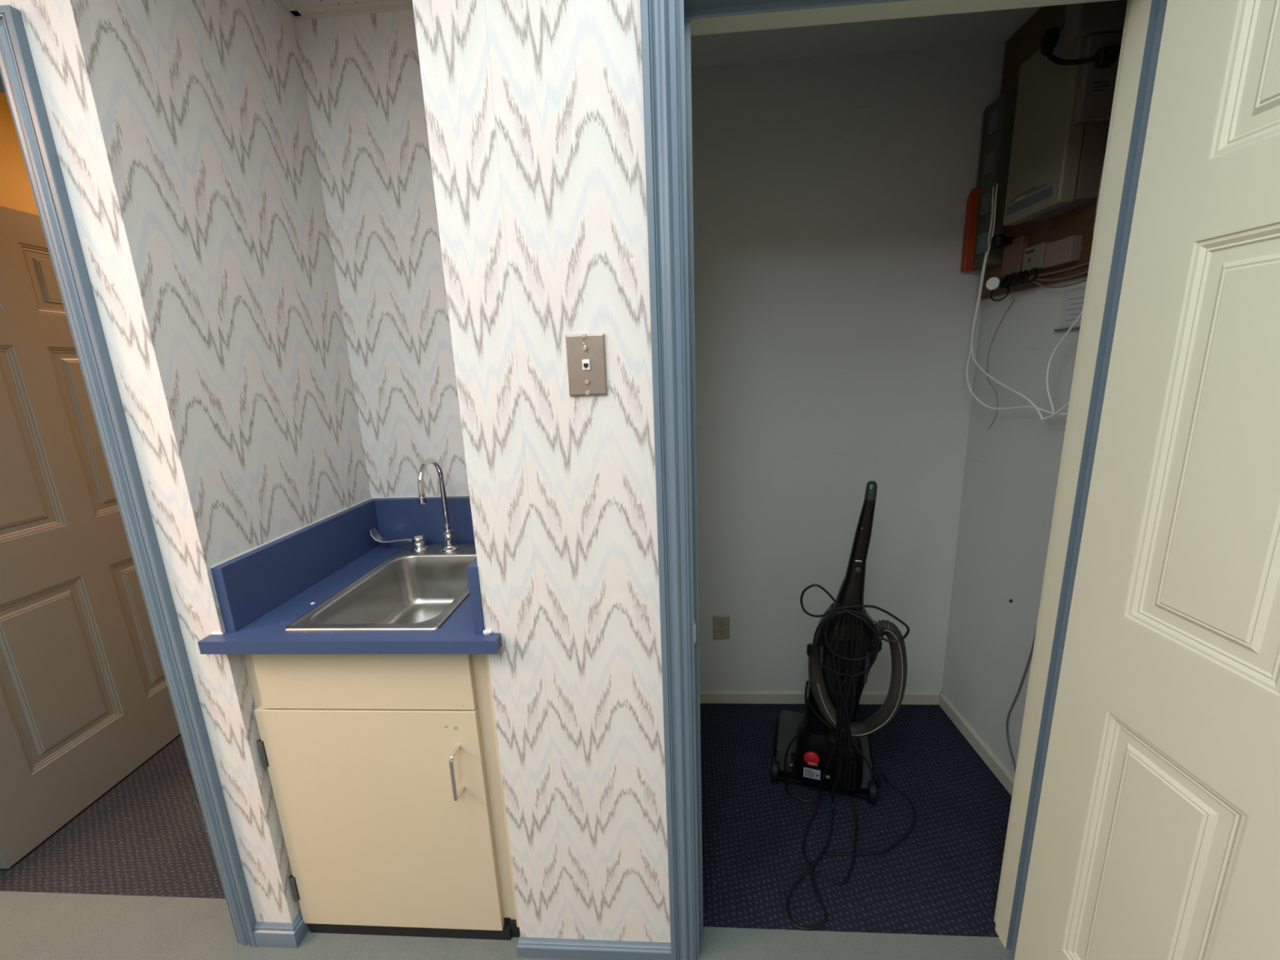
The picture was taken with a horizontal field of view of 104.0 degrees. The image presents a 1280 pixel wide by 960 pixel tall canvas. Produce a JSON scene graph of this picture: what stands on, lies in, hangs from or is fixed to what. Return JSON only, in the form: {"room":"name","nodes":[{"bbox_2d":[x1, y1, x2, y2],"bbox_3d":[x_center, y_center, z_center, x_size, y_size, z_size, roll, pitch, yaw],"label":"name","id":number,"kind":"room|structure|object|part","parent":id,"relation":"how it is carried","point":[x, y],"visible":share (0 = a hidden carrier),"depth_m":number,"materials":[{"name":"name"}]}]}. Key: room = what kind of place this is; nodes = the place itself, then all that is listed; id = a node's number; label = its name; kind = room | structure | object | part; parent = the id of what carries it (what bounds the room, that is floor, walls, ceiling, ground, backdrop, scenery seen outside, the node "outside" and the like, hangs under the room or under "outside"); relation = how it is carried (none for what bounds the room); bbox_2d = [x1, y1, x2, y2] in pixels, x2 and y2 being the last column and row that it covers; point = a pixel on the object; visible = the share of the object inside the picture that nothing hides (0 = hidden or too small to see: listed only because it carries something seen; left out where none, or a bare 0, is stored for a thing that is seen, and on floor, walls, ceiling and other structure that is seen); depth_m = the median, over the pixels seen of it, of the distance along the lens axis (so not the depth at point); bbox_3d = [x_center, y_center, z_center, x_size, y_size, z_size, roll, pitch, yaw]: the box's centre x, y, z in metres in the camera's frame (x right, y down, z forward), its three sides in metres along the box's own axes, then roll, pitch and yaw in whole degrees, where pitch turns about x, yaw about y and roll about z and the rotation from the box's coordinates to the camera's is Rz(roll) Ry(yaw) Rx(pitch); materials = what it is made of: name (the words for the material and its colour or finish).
{"room":"hallway","nodes":[
{"label":"hallway","id":0,"kind":"room"},
{"bbox_2d":[0,96,39,215],"bbox_3d":[-2.147,-0.300,2.758,0.060,2.451,3.096,-1,12,4],"label":"wall","id":1,"kind":"structure","parent":0,"point":[15,188],"depth_m":1.75,"materials":[{"name":"paint"}]},
{"bbox_2d":[0,205,180,868],"bbox_3d":[-2.009,0.121,1.777,0.163,2.018,0.914,-2,12,1],"label":"door","id":2,"kind":"structure","parent":1,"relation":"in","point":[86,700],"depth_m":1.70,"materials":[{"name":"beige paint"}]},
{"bbox_2d":[70,0,371,922],"bbox_3d":[-0.950,-0.039,1.364,0.020,2.451,0.620,-1,12,4],"label":"wall","id":3,"kind":"structure","parent":0,"point":[202,107],"depth_m":1.19,"materials":[{"name":"paper"}]},
{"bbox_2d":[210,497,381,631],"bbox_3d":[-0.918,0.204,1.420,0.025,0.156,0.611,-1,12,4],"label":"backsplash","id":4,"kind":"structure","parent":3,"relation":"attached to","point":[249,585],"depth_m":1.30,"materials":[{"name":"blue laminate"}]},
{"bbox_2d":[0,0,671,942],"bbox_3d":[-0.229,-0.001,1.063,5.800,2.451,0.104,-1,12,4],"label":"wall","id":5,"kind":"structure","parent":0,"point":[535,110],"depth_m":0.99,"materials":[{"name":"paper"}]},
{"bbox_2d":[0,73,5,93],"bbox_3d":[-1.565,0.225,1.199,0.938,2.054,0.111,-1,12,4],"label":"trim","id":6,"kind":"structure","parent":5,"relation":"attached to","point":[2,86],"depth_m":0.99,"materials":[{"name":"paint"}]},
{"bbox_2d":[0,4,256,947],"bbox_3d":[-1.570,0.215,1.133,1.043,2.102,0.018,-1,12,4],"label":"trim","id":7,"kind":"structure","parent":5,"relation":"attached to","point":[18,73],"depth_m":1.03,"materials":[{"name":"blue paint"}]},
{"bbox_2d":[253,910,309,948],"bbox_3d":[-0.953,1.191,1.336,0.113,0.063,0.060,-1,12,4],"label":"baseboard","id":8,"kind":"structure","parent":5,"relation":"attached to","point":[273,935],"depth_m":1.31,"materials":[{"name":"blue paint"}]},
{"bbox_2d":[273,0,413,20],"bbox_3d":[-0.682,-1.237,1.080,0.610,0.012,0.620,-1,12,4],"label":"ceiling","id":9,"kind":"structure","parent":5,"relation":"attached to","point":[393,5],"depth_m":1.38,"materials":[{"name":"paint"}]},
{"bbox_2d":[565,333,607,395],"bbox_3d":[-0.102,-0.218,0.947,0.074,0.114,0.013,-1,12,4],"label":"wall plate","id":10,"kind":"object","parent":5,"relation":"attached to","point":[585,353],"visible":1,"depth_m":0.95,"materials":[{"name":"metal"}]},
{"bbox_2d":[583,363,588,368],"bbox_3d":[-0.102,-0.215,0.943,0.009,0.010,0.001,-1,12,4],"label":"socket","id":11,"kind":"object","parent":10,"relation":"attached to","point":[585,365],"depth_m":0.94,"materials":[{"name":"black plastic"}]},
{"bbox_2d":[516,936,671,959],"bbox_3d":[-0.116,1.181,1.274,0.389,0.045,0.044,-1,12,4],"label":"baseboard","id":12,"kind":"structure","parent":5,"relation":"attached to","point":[527,947],"depth_m":1.25,"materials":[{"name":"blue paint"}]},
{"bbox_2d":[640,0,696,959],"bbox_3d":[0.494,0.162,0.992,0.915,2.108,0.018,-1,12,4],"label":"trim","id":13,"kind":"structure","parent":5,"relation":"attached to","point":[660,19],"depth_m":0.96,"materials":[{"name":"blue paint"}]},
{"bbox_2d":[693,615,695,642],"bbox_3d":[0.117,0.321,1.077,0.004,0.060,0.036,-1,12,4],"label":"strike plate","id":14,"kind":"object","parent":5,"relation":"attached to","point":[694,615],"visible":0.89,"depth_m":1.06,"materials":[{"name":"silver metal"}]},
{"bbox_2d":[678,0,1167,958],"bbox_3d":[0.499,0.175,1.060,0.798,2.054,0.111,-1,12,4],"label":"trim","id":15,"kind":"structure","parent":5,"relation":"attached to","point":[683,5],"depth_m":0.95,"materials":[{"name":"blue paint"}]},
{"bbox_2d":[1013,0,1279,959],"bbox_3d":[0.852,0.269,0.598,0.163,2.018,0.762,-2,12,2],"label":"door","id":16,"kind":"structure","parent":5,"relation":"in","point":[1157,836],"depth_m":0.76,"materials":[{"name":"beige paint"}]},
{"bbox_2d":[295,9,469,497],"bbox_3d":[-0.614,-0.125,1.694,0.810,2.451,0.100,-1,12,4],"label":"wall","id":17,"kind":"structure","parent":0,"point":[362,76],"depth_m":1.52,"materials":[{"name":"paper"}]},
{"bbox_2d":[374,496,475,543],"bbox_3d":[-0.596,0.133,1.685,0.585,0.156,0.025,-1,12,4],"label":"backsplash","id":18,"kind":"structure","parent":17,"relation":"attached to","point":[397,518],"depth_m":1.68,"materials":[{"name":"blue laminate"}]},
{"bbox_2d":[412,1,520,936],"bbox_3d":[-0.322,-0.054,1.322,0.020,2.451,0.620,-1,12,4],"label":"wall","id":19,"kind":"structure","parent":0,"point":[412,2],"depth_m":0.98,"materials":[{"name":"paper"}]},
{"bbox_2d":[466,557,484,633],"bbox_3d":[-0.334,0.194,1.363,0.023,0.156,0.598,-1,12,4],"label":"backsplash","id":20,"kind":"structure","parent":19,"relation":"attached to","point":[472,569],"depth_m":1.07,"materials":[{"name":"blue laminate"}]},
{"bbox_2d":[0,703,1014,959],"bbox_3d":[-0.384,1.235,1.295,6.200,0.052,6.400,-1,12,4],"label":"floor","id":21,"kind":"structure","parent":0,"point":[943,878],"depth_m":1.49,"materials":[{"name":"blue carpet"}]},
{"bbox_2d":[243,653,519,940],"bbox_3d":[-0.607,0.731,1.492,0.610,0.866,0.624,-1,12,4],"label":"base cabinet","id":22,"kind":"object","parent":21,"relation":"on","point":[384,770],"visible":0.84,"depth_m":1.23,"materials":[{"name":"beige laminate"}]},
{"bbox_2d":[197,495,502,653],"bbox_3d":[-0.623,0.214,1.383,0.671,0.189,0.654,-1,12,4],"label":"countertop","id":23,"kind":"structure","parent":22,"relation":"on","point":[262,589],"depth_m":1.23,"materials":[{"name":"blue laminate"}]},
{"bbox_2d":[284,528,476,631],"bbox_3d":[-0.657,0.322,1.405,0.455,0.238,0.555,-1,12,4],"label":"sink","id":24,"kind":"object","parent":23,"relation":"in","point":[408,590],"depth_m":1.52,"materials":[{"name":"metal"}]},
{"bbox_3d":[-0.803,0.181,1.630,0.141,0.048,0.040,-1,12,4],"label":"lever blade","id":25,"kind":"part","parent":24,"relation":"part of","materials":[{"name":"silver metal"}]},
{"bbox_3d":[-0.783,0.192,1.631,0.180,0.072,0.054,-1,12,4],"label":"lever handle","id":26,"kind":"part","parent":24,"relation":"part of","materials":[{"name":"silver metal"}]},
{"bbox_2d":[417,457,460,552],"bbox_3d":[-0.622,0.085,1.528,0.058,0.312,0.173,-1,12,4],"label":"gooseneck faucet","id":27,"kind":"object","parent":23,"relation":"on","point":[450,546],"visible":1,"depth_m":1.57,"materials":[{"name":"silver metal"}]},
{"bbox_3d":[-0.624,0.057,1.513,0.017,0.250,0.149,-1,12,4],"label":"spout","id":28,"kind":"part","parent":27,"relation":"part of","materials":[{"name":"silver metal"}]},
{"bbox_2d":[440,528,460,552],"bbox_3d":[-0.614,0.192,1.611,0.058,0.068,0.058,-1,12,4],"label":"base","id":29,"kind":"object","parent":27,"relation":"attached to","point":[450,546],"depth_m":1.60,"materials":[{"name":"silver metal"}]},
{"bbox_3d":[-0.644,0.456,1.167,0.518,0.169,0.018,-1,12,4],"label":"false drawer","id":30,"kind":"part","parent":22,"relation":"part of","materials":[{"name":"beige laminate"}]},
{"bbox_3d":[-0.430,0.691,1.175,0.014,0.126,0.044,-1,12,4],"label":"handle","id":31,"kind":"part","parent":22,"relation":"part of","materials":[{"name":"silver metal"}]},
{"bbox_2d":[770,480,916,930],"bbox_3d":[0.651,0.563,1.531,0.455,1.082,0.777,0,13,9],"label":"vacuum","id":32,"kind":"object","parent":21,"relation":"on","point":[824,747],"visible":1,"depth_m":1.59,"materials":[{"name":"black plastic"}]},
{"bbox_3d":[0.588,0.718,1.510,0.662,0.794,0.337,-11,15,-34],"label":"power cord","id":33,"kind":"part","parent":32,"relation":"part of","materials":[{"name":"black rubber"}]},
{"bbox_3d":[0.671,0.251,1.574,0.113,0.384,0.092,2,13,19],"label":"handle","id":34,"kind":"part","parent":32,"relation":"part of","materials":[{"name":"black plastic"}]},
{"bbox_2d":[0,0,1042,98],"bbox_3d":[-0.480,-1.210,0.755,6.200,0.099,6.400,-1,12,4],"label":"ceiling","id":35,"kind":"structure","parent":0,"point":[990,27],"depth_m":1.56,"materials":[{"name":"white paint"}]},
{"bbox_2d":[691,43,1005,691],"bbox_3d":[0.531,-0.218,1.958,1.525,2.432,0.060,-1,12,4],"label":"wall","id":36,"kind":"structure","parent":0,"point":[835,306],"depth_m":1.85,"materials":[{"name":"white paint"}]},
{"bbox_2d":[712,615,729,639],"bbox_3d":[0.345,0.627,2.123,0.070,0.110,0.008,-1,12,4],"label":"electrical outlet","id":37,"kind":"object","parent":36,"relation":"attached to","point":[721,624],"visible":1,"depth_m":2.12,"materials":[{"name":"beige plastic"}]},
{"bbox_2d":[717,628,725,635],"bbox_3d":[0.346,0.647,2.125,0.033,0.033,0.003,-1,12,4],"label":"receptacle","id":38,"kind":"object","parent":37,"relation":"attached to","point":[721,632],"depth_m":2.12,"materials":[{"name":"beige plastic"}]},
{"bbox_2d":[717,620,725,627],"bbox_3d":[0.345,0.609,2.116,0.033,0.033,0.003,-1,12,4],"label":"receptacle","id":39,"kind":"object","parent":37,"relation":"attached to","point":[721,624],"depth_m":2.12,"materials":[{"name":"beige plastic"}]},
{"bbox_2d":[699,690,942,704],"bbox_3d":[0.574,0.948,2.179,1.425,0.056,0.011,-1,12,4],"label":"baseboard","id":40,"kind":"structure","parent":36,"relation":"attached to","point":[706,696],"depth_m":2.17,"materials":[{"name":"paint"}]},
{"bbox_2d":[960,187,979,271],"bbox_3d":[1.145,-0.859,1.719,0.046,0.262,0.026,-1,12,4],"label":"guard","id":41,"kind":"object","parent":36,"relation":"attached to","point":[972,204],"visible":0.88,"depth_m":1.71,"materials":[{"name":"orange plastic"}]},
{"bbox_2d":[941,276,1087,778],"bbox_3d":[1.243,-0.134,1.448,0.060,2.432,0.883,-1,12,4],"label":"wall","id":42,"kind":"structure","parent":0,"point":[1011,469],"depth_m":1.69,"materials":[{"name":"white paint"}]},
{"bbox_2d":[938,692,1014,796],"bbox_3d":[1.253,1.026,1.707,0.011,0.056,0.883,-1,12,4],"label":"baseboard","id":43,"kind":"structure","parent":42,"relation":"attached to","point":[984,753],"depth_m":1.86,"materials":[{"name":"paint"}]},
{"bbox_2d":[986,299,1013,430],"bbox_3d":[1.218,-0.385,1.710,0.004,0.431,0.109,-1,12,4],"label":"wire","id":44,"kind":"object","parent":42,"relation":"attached to","point":[1013,300],"visible":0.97,"depth_m":1.72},
{"bbox_2d":[970,183,1043,419],"bbox_3d":[1.146,-0.569,1.531,0.014,0.730,0.390,-1,12,4],"label":"cable","id":45,"kind":"object","parent":42,"relation":"hanging from","point":[996,192],"visible":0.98,"depth_m":1.64,"materials":[{"name":"white plastic"}]},
{"bbox_2d":[965,186,1067,414],"bbox_3d":[1.149,-0.584,1.502,0.022,0.748,0.464,-2,12,2],"label":"cable","id":46,"kind":"object","parent":42,"relation":"hanging from","point":[992,214],"visible":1,"depth_m":1.65,"materials":[{"name":"white plastic"}]},
{"bbox_2d":[1005,626,1036,771],"bbox_3d":[1.229,0.645,1.566,0.014,0.743,0.184,-1,12,4],"label":"cable","id":47,"kind":"object","parent":42,"relation":"hanging from","point":[1033,645],"visible":0.56,"depth_m":1.65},
{"bbox_2d":[980,4,1097,299],"bbox_3d":[1.174,-0.935,1.295,0.018,0.783,0.812,-1,12,4],"label":"plywood board","id":48,"kind":"object","parent":42,"relation":"attached to","point":[1025,42],"visible":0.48,"depth_m":1.47,"materials":[{"name":"brown wood"}]},
{"bbox_2d":[972,91,1017,269],"bbox_3d":[1.158,-0.968,1.647,0.060,0.500,0.100,-1,12,4],"label":"frame","id":49,"kind":"object","parent":48,"relation":"attached to","point":[998,117],"visible":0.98,"depth_m":1.62,"materials":[{"name":"plastic"}]},
{"bbox_3d":[1.138,-0.981,1.689,0.005,0.470,0.005,4,14,26],"label":"edge rail","id":50,"kind":"part","parent":49,"relation":"part of","materials":[{"name":"black plastic"}]},
{"bbox_2d":[990,234,1017,249],"bbox_3d":[1.150,-0.752,1.577,0.077,0.040,0.040,-1,12,4],"label":"connector","id":51,"kind":"object","parent":48,"relation":"attached to","point":[998,241],"visible":0.96,"depth_m":1.57,"materials":[{"name":"plastic"}]},
{"bbox_2d":[986,267,1038,301],"bbox_3d":[1.154,-0.601,1.548,0.068,0.076,0.196,-1,12,4],"label":"cable bundle","id":52,"kind":"object","parent":48,"relation":"hanging from","point":[1006,282],"visible":1,"depth_m":1.56,"materials":[{"name":"black plastic"}]},
{"bbox_3d":[1.145,-0.612,1.521,0.041,0.038,0.148,-1,12,4],"label":"coiled cord","id":53,"kind":"part","parent":52,"relation":"part of","materials":[{"name":"black plastic"}]},
{"bbox_2d":[1000,234,1030,277],"bbox_3d":[1.178,-0.701,1.572,0.022,0.110,0.086,-1,12,4],"label":"box","id":54,"kind":"object","parent":48,"relation":"attached to","point":[1013,253],"visible":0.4,"depth_m":1.56,"materials":[{"name":"brown cardboard"}]},
{"bbox_2d":[1022,241,1053,271],"bbox_3d":[1.169,-0.655,1.472,0.029,0.068,0.082,-1,12,4],"label":"box","id":55,"kind":"object","parent":48,"relation":"attached to","point":[1033,256],"visible":0.77,"depth_m":1.46,"materials":[{"name":"beige plastic"}]},
{"bbox_2d":[1028,279,1087,288],"bbox_3d":[1.167,-0.547,1.345,0.008,0.044,0.341,-2,12,3],"label":"cable","id":56,"kind":"object","parent":48,"relation":"attached to","point":[1085,280],"visible":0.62,"depth_m":1.40,"materials":[{"name":"beige plastic"}]},
{"bbox_2d":[1028,270,1088,280],"bbox_3d":[1.167,-0.560,1.342,0.008,0.028,0.341,-2,12,3],"label":"cable","id":57,"kind":"object","parent":48,"relation":"attached to","point":[1075,275],"visible":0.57,"depth_m":1.39,"materials":[{"name":"beige plastic"}]},
{"bbox_2d":[1029,262,1089,277],"bbox_3d":[1.166,-0.577,1.338,0.008,0.019,0.340,-2,12,3],"label":"cable","id":58,"kind":"object","parent":48,"relation":"attached to","point":[1080,265],"visible":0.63,"depth_m":1.39,"materials":[{"name":"beige plastic"}]},
{"bbox_2d":[1003,28,1123,226],"bbox_3d":[1.107,-0.921,1.305,0.117,0.410,0.242,-1,12,4],"label":"equipment box","id":59,"kind":"object","parent":48,"relation":"attached to","point":[1063,113],"visible":0.77,"depth_m":1.25,"materials":[{"name":"beige plastic"},{"name":"white plastic"},{"name":"dark ink"}]},
{"bbox_2d":[1062,0,1127,44],"bbox_3d":[1.083,-1.091,1.171,0.139,0.092,0.052,-1,12,4],"label":"box","id":60,"kind":"object","parent":59,"relation":"attached to","point":[1087,19],"visible":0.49,"depth_m":1.15,"materials":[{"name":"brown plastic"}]},
{"bbox_2d":[1094,44,1116,68],"bbox_3d":[1.078,-0.980,1.158,0.030,0.036,0.023,-1,12,4],"label":"adapter","id":61,"kind":"object","parent":59,"relation":"attached to","point":[1105,60],"visible":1,"depth_m":1.15,"materials":[{"name":"black plastic"}]},
{"bbox_2d":[1043,235,1083,267],"bbox_3d":[1.164,-0.628,1.377,0.028,0.064,0.098,-1,12,4],"label":"box","id":62,"kind":"object","parent":48,"relation":"attached to","point":[1068,250],"visible":1,"depth_m":1.36,"materials":[{"name":"plastic"}]},
{"bbox_2d":[1040,26,1121,65],"bbox_3d":[1.065,-1.032,1.157,0.036,0.114,0.231,-11,15,-36],"label":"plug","id":63,"kind":"object","parent":48,"relation":"attached to","point":[1050,38],"visible":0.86,"depth_m":1.21,"materials":[{"name":"black plastic"}]},
{"bbox_3d":[1.065,-1.008,1.154,0.022,0.068,0.219,-12,16,-37],"label":"cord","id":64,"kind":"part","parent":63,"relation":"part of","materials":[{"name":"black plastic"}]},
{"bbox_2d":[1093,151,1106,235],"bbox_3d":[1.125,-0.719,1.178,0.021,0.502,0.071,-8,14,-26],"label":"cable","id":65,"kind":"object","parent":63,"relation":"hanging from","point":[1105,151],"visible":0.19,"depth_m":1.22,"materials":[{"name":"white plastic"}]},
{"bbox_2d":[1041,401,1069,420],"bbox_3d":[1.155,-0.224,1.335,0.010,0.141,0.150,-5,13,-11],"label":"cable","id":66,"kind":"object","parent":42,"relation":"attached to","point":[1068,403],"visible":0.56,"depth_m":1.37,"materials":[{"name":"white plastic"}]},
{"bbox_2d":[1053,326,1079,331],"bbox_3d":[1.195,-0.417,1.377,0.012,0.006,0.130,-1,12,4],"label":"ledge","id":67,"kind":"object","parent":42,"relation":"attached to","point":[1077,327],"visible":0.57,"depth_m":1.40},
{"bbox_2d":[1058,287,1085,327],"bbox_3d":[1.198,-0.474,1.370,0.002,0.098,0.116,-1,12,4],"label":"paper note","id":68,"kind":"object","parent":42,"relation":"attached to","point":[1073,300],"visible":0.64,"depth_m":1.39,"materials":[{"name":"white paper"}]},
{"bbox_3d":[1.182,-0.472,1.271,0.020,0.033,0.135,-1,12,4],"label":"clip","id":69,"kind":"object","parent":42,"relation":"attached to","visible":0},
{"bbox_2d":[1045,306,1083,411],"bbox_3d":[1.139,-0.336,1.325,0.023,0.315,0.132,-3,12,-2],"label":"cable","id":70,"kind":"object","parent":69,"relation":"hanging from","point":[1081,313],"visible":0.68,"depth_m":1.39,"materials":[{"name":"white plastic"}]}
]}

